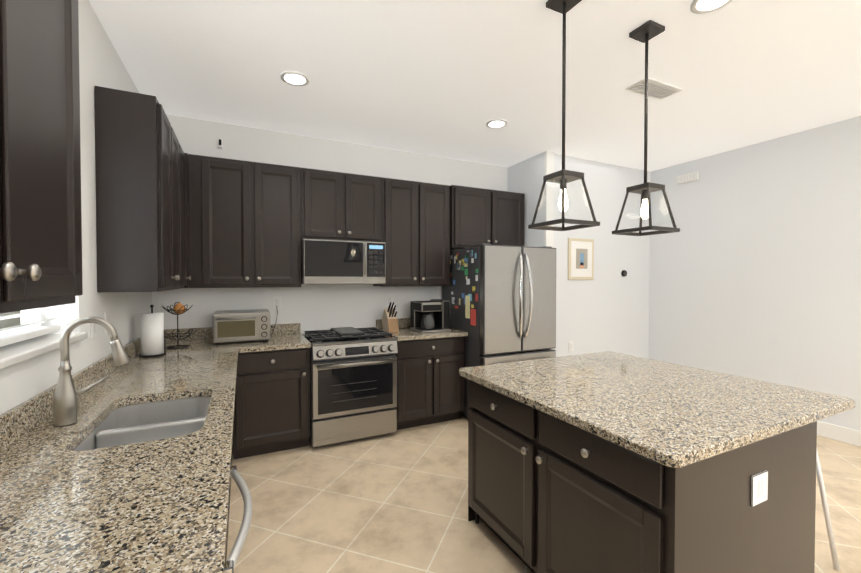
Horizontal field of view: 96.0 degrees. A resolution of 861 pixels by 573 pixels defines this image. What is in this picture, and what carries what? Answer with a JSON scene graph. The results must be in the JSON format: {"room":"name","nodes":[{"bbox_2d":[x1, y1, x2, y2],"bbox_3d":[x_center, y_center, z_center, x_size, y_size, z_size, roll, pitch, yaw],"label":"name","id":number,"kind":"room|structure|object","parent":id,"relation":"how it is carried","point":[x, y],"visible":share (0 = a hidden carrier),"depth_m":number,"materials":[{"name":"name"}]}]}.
{"room":"kitchen","nodes":[
{"label":"kitchen","id":0,"kind":"room"},
{"bbox_2d":[0,0,151,414],"bbox_3d":[-0.886,0.013,0.015,0.200,2.850,7.350,0,1,-26],"label":"wall","id":1,"kind":"structure","parent":0,"point":[101,64],"depth_m":1.94,"materials":[{"name":"white paint"}]},
{"bbox_2d":[0,307,44,335],"bbox_3d":[-1.578,-0.359,1.324,0.060,1.170,0.920,0,1,-26],"label":"window","id":2,"kind":"structure","parent":1,"relation":"in","point":[31,318],"depth_m":1.71,"materials":[{"name":"white glass"}]},
{"bbox_2d":[0,308,59,346],"bbox_3d":[-1.515,-0.367,1.354,0.070,1.145,0.830,0,1,-26],"label":"window blind","id":3,"kind":"object","parent":2,"relation":"attached to","point":[12,338],"visible":0.19,"depth_m":1.50,"materials":[{"name":"white plastic"}]},
{"bbox_2d":[0,0,82,312],"bbox_3d":[-0.913,-0.484,0.627,0.287,1.077,0.888,0,1,-26],"label":"upper cabinet","id":4,"kind":"object","parent":1,"relation":"attached to","point":[40,219],"visible":1,"depth_m":0.83,"materials":[{"name":"brown wood"}]},
{"bbox_2d":[0,332,87,369],"bbox_3d":[-1.504,0.239,1.370,0.185,0.032,0.980,0,1,-26],"label":"window sill","id":5,"kind":"structure","parent":1,"relation":"attached to","point":[18,352],"depth_m":1.43,"materials":[{"name":"white stone"}]},
{"bbox_2d":[90,315,96,338],"bbox_3d":[-1.719,0.205,1.977,0.007,0.118,0.075,0,1,-26],"label":"electrical outlet plate","id":6,"kind":"object","parent":1,"relation":"attached to","point":[93,330],"depth_m":1.96,"materials":[{"name":"white plastic"}]},
{"bbox_2d":[104,311,109,333],"bbox_3d":[-1.815,0.201,2.175,0.007,0.118,0.075,0,1,-26],"label":"electrical outlet plate","id":7,"kind":"object","parent":1,"relation":"attached to","point":[106,314],"depth_m":2.16,"materials":[{"name":"white plastic"}]},
{"bbox_2d":[95,86,190,291],"bbox_3d":[-1.835,-0.517,2.569,0.319,1.077,1.050,0,1,-26],"label":"upper cabinet","id":8,"kind":"object","parent":1,"relation":"attached to","point":[141,195],"visible":1,"depth_m":2.10,"materials":[{"name":"brown wood"}]},
{"bbox_2d":[152,114,507,333],"bbox_3d":[-0.810,-0.056,4.090,3.890,2.850,0.120,0,1,-26],"label":"wall","id":9,"kind":"structure","parent":0,"point":[310,307],"depth_m":3.85,"materials":[{"name":"white paint"}]},
{"bbox_2d":[158,301,167,314],"bbox_3d":[-2.285,0.182,3.309,0.075,0.118,0.007,0,1,-26],"label":"electrical outlet plate","id":10,"kind":"object","parent":9,"relation":"attached to","point":[160,303],"depth_m":3.31,"materials":[{"name":"white plastic"}]},
{"bbox_2d":[184,153,189,287],"bbox_3d":[-2.146,-0.527,3.185,0.297,1.077,0.325,0,1,-26],"label":"cabinet filler","id":11,"kind":"object","parent":9,"relation":"attached to","point":[187,222],"visible":0.14,"depth_m":3.10,"materials":[{"name":"brown wood"}]},
{"bbox_2d":[213,138,221,156],"bbox_3d":[-1.909,-1.198,3.454,0.096,0.245,0.032,0,1,-26],"label":"sensor","id":12,"kind":"object","parent":9,"relation":"attached to","point":[219,143],"visible":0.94,"depth_m":3.45,"materials":[{"name":"white plastic"}]},
{"bbox_2d":[188,154,300,287],"bbox_3d":[-1.613,-0.531,3.422,0.863,1.077,0.362,0,1,-26],"label":"upper cabinet","id":13,"kind":"object","parent":9,"relation":"attached to","point":[244,224],"visible":1,"depth_m":3.27,"materials":[{"name":"brown wood"}]},
{"bbox_2d":[272,297,280,308],"bbox_3d":[-1.471,0.156,3.703,0.075,0.118,0.007,0,1,-26],"label":"electrical outlet plate","id":14,"kind":"object","parent":9,"relation":"attached to","point":[276,301],"depth_m":3.70,"materials":[{"name":"white plastic"}]},
{"bbox_2d":[301,168,381,241],"bbox_3d":[-0.878,-0.754,3.775,0.762,0.644,0.362,0,1,-26],"label":"upper cabinet","id":15,"kind":"object","parent":9,"relation":"attached to","point":[340,206],"visible":0.96,"depth_m":3.63,"materials":[{"name":"brown wood"}]},
{"bbox_2d":[301,238,385,283],"bbox_3d":[-0.854,-0.226,3.732,0.758,0.402,0.476,0,1,-26],"label":"microwave","id":16,"kind":"object","parent":15,"relation":"attached to","point":[324,261],"visible":0.98,"depth_m":3.54,"materials":[{"name":"grey metal"}]},
{"bbox_2d":[386,295,392,305],"bbox_3d":[-0.445,0.147,4.200,0.075,0.118,0.007,0,1,-26],"label":"electrical outlet plate","id":17,"kind":"object","parent":9,"relation":"attached to","point":[389,298],"depth_m":4.20,"materials":[{"name":"white plastic"}]},
{"bbox_2d":[373,177,449,286],"bbox_3d":[-0.188,-0.543,4.112,0.764,1.077,0.362,0,1,-26],"label":"upper cabinet","id":18,"kind":"object","parent":9,"relation":"attached to","point":[415,226],"visible":0.96,"depth_m":3.97,"materials":[{"name":"brown wood"}]},
{"bbox_2d":[450,185,524,249],"bbox_3d":[0.604,-0.756,4.470,0.968,0.662,0.402,0,1,-26],"label":"upper cabinet","id":19,"kind":"object","parent":9,"relation":"attached to","point":[488,216],"visible":0.85,"depth_m":4.29,"materials":[{"name":"brown wood"}]},
{"bbox_2d":[89,0,860,171],"bbox_3d":[1.603,-1.463,1.252,5.980,0.060,7.450,0,1,-26],"label":"ceiling","id":20,"kind":"structure","parent":0,"point":[450,79],"depth_m":2.61,"materials":[{"name":"white paint"}]},
{"bbox_2d":[280,71,309,85],"bbox_3d":[-0.948,-1.451,2.711,0.195,0.011,0.195,0,1,25],"label":"recessed light","id":21,"kind":"object","parent":20,"relation":"in","point":[293,78],"depth_m":2.70,"materials":[{"name":"white plastic"}]},
{"bbox_2d":[486,119,507,127],"bbox_3d":[0.596,-1.465,3.492,0.195,0.011,0.195,-1,1,-35],"label":"recessed light","id":22,"kind":"object","parent":20,"relation":"in","point":[496,123],"depth_m":3.47,"materials":[{"name":"white"}]},
{"bbox_2d":[528,0,599,230],"bbox_3d":[0.670,-0.872,1.949,0.252,1.144,0.252,0,1,-26],"label":"pendant light","id":23,"kind":"object","parent":20,"relation":"hanging from","point":[563,177],"visible":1,"depth_m":1.94,"materials":[{"name":"grey metal"}]},
{"bbox_2d":[612,20,679,235],"bbox_3d":[1.219,-0.876,2.193,0.252,1.144,0.252,0,1,-26],"label":"pendant light","id":24,"kind":"object","parent":20,"relation":"hanging from","point":[646,32],"visible":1,"depth_m":2.18,"materials":[{"name":"grey metal"}]},
{"bbox_2d":[625,77,682,99],"bbox_3d":[1.648,-1.450,2.857,0.400,0.019,0.180,0,1,-26],"label":"ceiling vent","id":25,"kind":"object","parent":20,"relation":"in","point":[658,90],"visible":0.81,"depth_m":2.84,"materials":[{"name":"white metal"}]},
{"bbox_2d":[690,0,732,13],"bbox_3d":[1.422,-1.439,1.948,0.195,0.011,0.195,0,1,25],"label":"recessed light","id":26,"kind":"object","parent":20,"relation":"in","point":[697,6],"depth_m":1.98,"materials":[{"name":"white"}]},
{"bbox_2d":[227,415,860,572],"bbox_3d":[1.603,1.446,1.301,5.980,0.060,7.450,0,1,-26],"label":"floor","id":27,"kind":"structure","parent":0,"point":[396,502],"depth_m":2.43,"materials":[{"name":"tile"}]},
{"bbox_2d":[225,516,227,561],"bbox_3d":[-1.147,0.975,1.506,0.610,0.875,0.708,0,1,-26],"label":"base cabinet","id":28,"kind":"object","parent":27,"relation":"on","point":[226,541],"visible":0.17,"depth_m":1.90,"materials":[{"name":"brown wood"}]},
{"bbox_2d":[228,455,231,528],"bbox_3d":[-1.409,0.966,2.048,0.610,0.876,0.489,0,1,-26],"label":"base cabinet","id":29,"kind":"object","parent":27,"relation":"on","point":[229,496],"visible":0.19,"depth_m":1.95,"materials":[{"name":"brown wood"}]},
{"bbox_2d":[224,465,251,572],"bbox_3d":[-0.820,0.986,0.942,0.708,0.872,0.587,0,1,-26],"label":"handle","id":30,"kind":"object","parent":27,"relation":"on","point":[234,554],"visible":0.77,"depth_m":1.00,"materials":[{"name":"grey metal"}]},
{"bbox_2d":[233,348,309,459],"bbox_3d":[-1.400,0.943,3.395,0.583,0.875,0.642,0,1,-26],"label":"base cabinet","id":31,"kind":"object","parent":27,"relation":"on","point":[272,406],"visible":0.98,"depth_m":3.14,"materials":[{"name":"brown wood"}]},
{"bbox_2d":[302,327,397,446],"bbox_3d":[-0.771,0.895,3.647,0.754,0.964,0.721,0,1,-26],"label":"range","id":32,"kind":"object","parent":27,"relation":"on","point":[353,383],"visible":0.98,"depth_m":3.38,"materials":[{"name":"grey metal"}]},
{"bbox_2d":[396,336,464,429],"bbox_3d":[-0.105,0.933,4.022,0.755,0.875,0.642,0,1,-26],"label":"base cabinet","id":33,"kind":"object","parent":27,"relation":"on","point":[430,385],"visible":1,"depth_m":3.77,"materials":[{"name":"brown wood"}]},
{"bbox_2d":[376,318,467,340],"bbox_3d":[-0.104,0.424,4.011,0.755,0.140,0.647,0,1,-26],"label":"countertop","id":34,"kind":"structure","parent":33,"relation":"on","point":[404,334],"depth_m":3.83,"materials":[{"name":"stone"}]},
{"bbox_2d":[382,302,398,332],"bbox_3d":[-0.412,0.306,3.962,0.101,0.299,0.230,0,1,-26],"label":"knife block","id":35,"kind":"object","parent":34,"relation":"on","point":[389,321],"visible":0.92,"depth_m":3.90,"materials":[{"name":"beige wood"}]},
{"bbox_2d":[410,299,450,332],"bbox_3d":[-0.004,0.297,4.015,0.330,0.315,0.310,0,1,-26],"label":"coffee maker","id":36,"kind":"object","parent":34,"relation":"on","point":[431,315],"visible":1,"depth_m":3.93,"materials":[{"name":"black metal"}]},
{"bbox_2d":[443,243,555,418],"bbox_3d":[0.742,0.472,4.214,0.912,1.790,0.927,0,1,-26],"label":"fridge","id":37,"kind":"object","parent":27,"relation":"on","point":[502,298],"visible":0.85,"depth_m":3.84,"materials":[{"name":"grey metal"}]},
{"bbox_2d":[468,379,816,572],"bbox_3d":[0.891,0.968,1.944,0.995,0.875,1.230,0,1,-26],"label":"kitchen island","id":38,"kind":"object","parent":27,"relation":"on","point":[547,493],"visible":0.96,"depth_m":1.48,"materials":[{"name":"brown wood"}]},
{"bbox_2d":[459,351,854,467],"bbox_3d":[1.017,0.509,2.002,1.290,0.037,1.290,0,1,-26],"label":"island countertop","id":39,"kind":"structure","parent":38,"relation":"on","point":[670,414],"depth_m":1.67,"materials":[{"name":"stone"}]},
{"bbox_2d":[816,450,839,570],"bbox_3d":[1.731,1.070,2.018,0.452,0.672,0.452,0,1,-26],"label":"bar stool","id":40,"kind":"object","parent":27,"relation":"on","point":[827,518],"visible":0.02,"depth_m":1.93,"materials":[{"name":"white metal"}]},
{"bbox_3d":[-0.196,1.008,-0.457,0.610,0.875,2.468,0,1,-26],"label":"base cabinet","id":41,"kind":"object","parent":27,"relation":"on","visible":0},
{"bbox_2d":[0,327,243,572],"bbox_3d":[-0.844,0.476,0.931,0.660,0.140,5.547,0,1,-26],"label":"countertop","id":42,"kind":"structure","parent":41,"relation":"on","point":[158,506],"depth_m":1.03,"materials":[{"name":"stone"}]},
{"bbox_2d":[53,317,129,426],"bbox_3d":[-1.268,0.304,1.466,0.225,0.387,0.124,0,1,-26],"label":"faucet","id":43,"kind":"object","parent":42,"relation":"on","point":[65,405],"visible":1,"depth_m":1.40,"materials":[{"name":"silver metal"}]},
{"bbox_2d":[74,397,210,450],"bbox_3d":[-1.089,0.633,1.528,0.415,0.189,0.670,0,1,-26],"label":"sink","id":44,"kind":"object","parent":42,"relation":"in","point":[140,422],"visible":0.25,"depth_m":1.60,"materials":[{"name":"silver metal"}]},
{"bbox_2d":[138,305,165,357],"bbox_3d":[-1.924,0.301,2.679,0.160,0.352,0.160,0,1,-26],"label":"paper towel","id":45,"kind":"object","parent":42,"relation":"on","point":[152,335],"visible":1,"depth_m":2.63,"materials":[{"name":"white paper"}]},
{"bbox_2d":[162,301,197,348],"bbox_3d":[-1.950,0.293,3.000,0.264,0.357,0.269,0,1,-26],"label":"fruit basket","id":46,"kind":"object","parent":42,"relation":"on","point":[179,308],"visible":0.92,"depth_m":2.98,"materials":[{"name":"black metal"}]},
{"bbox_2d":[244,323,310,351],"bbox_3d":[-1.374,0.435,3.391,0.532,0.140,0.657,0,1,-26],"label":"countertop","id":47,"kind":"structure","parent":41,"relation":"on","point":[284,336],"depth_m":3.30,"materials":[{"name":"stone"}]},
{"bbox_2d":[212,309,270,344],"bbox_3d":[-1.614,0.340,3.326,0.430,0.254,0.387,0,1,-26],"label":"toaster oven","id":48,"kind":"object","parent":47,"relation":"on","point":[240,325],"visible":1,"depth_m":3.18,"materials":[{"name":"silver metal"}]},
{"bbox_2d":[507,151,649,358],"bbox_3d":[1.987,-0.072,5.059,1.990,2.850,0.815,0,1,-26],"label":"wall","id":49,"kind":"structure","parent":0,"point":[606,309],"depth_m":4.66,"materials":[{"name":"white paint"}]},
{"bbox_2d":[569,341,573,351],"bbox_3d":[1.625,0.693,4.478,0.075,0.118,0.007,0,1,-26],"label":"electrical outlet plate","id":50,"kind":"object","parent":49,"relation":"attached to","point":[571,343],"depth_m":4.48,"materials":[{"name":"white plastic"}]},
{"bbox_2d":[568,238,593,279],"bbox_3d":[1.755,-0.318,4.514,0.400,0.480,0.024,0,1,-26],"label":"picture frame","id":51,"kind":"object","parent":49,"relation":"attached to","point":[580,259],"visible":0.96,"depth_m":4.50,"materials":[{"name":"beige"}]},
{"bbox_2d":[621,270,626,276],"bbox_3d":[2.421,-0.164,4.839,0.080,0.080,0.026,0,1,-26],"label":"thermostat","id":52,"kind":"object","parent":49,"relation":"attached to","point":[623,273],"visible":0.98,"depth_m":4.83,"materials":[{"name":"black plastic"}]},
{"bbox_2d":[649,116,860,430],"bbox_3d":[4.356,-0.023,2.132,0.120,2.850,6.590,0,1,-26],"label":"wall","id":53,"kind":"structure","parent":0,"point":[755,268],"depth_m":3.92,"materials":[{"name":"white paint"}]},
{"bbox_2d":[677,171,698,183],"bbox_3d":[3.058,-1.290,4.604,0.041,0.100,0.250,0,1,-26],"label":"wall vent","id":54,"kind":"object","parent":53,"relation":"attached to","point":[688,177],"visible":1,"depth_m":4.58,"materials":[{"name":"white plastic"}]},
{"bbox_2d":[817,421,860,446],"bbox_3d":[4.273,1.334,2.170,0.013,0.135,6.490,0,1,-26],"label":"baseboard","id":55,"kind":"structure","parent":53,"relation":"attached to","point":[840,433],"depth_m":3.45,"materials":[{"name":"white wood"}]}
]}

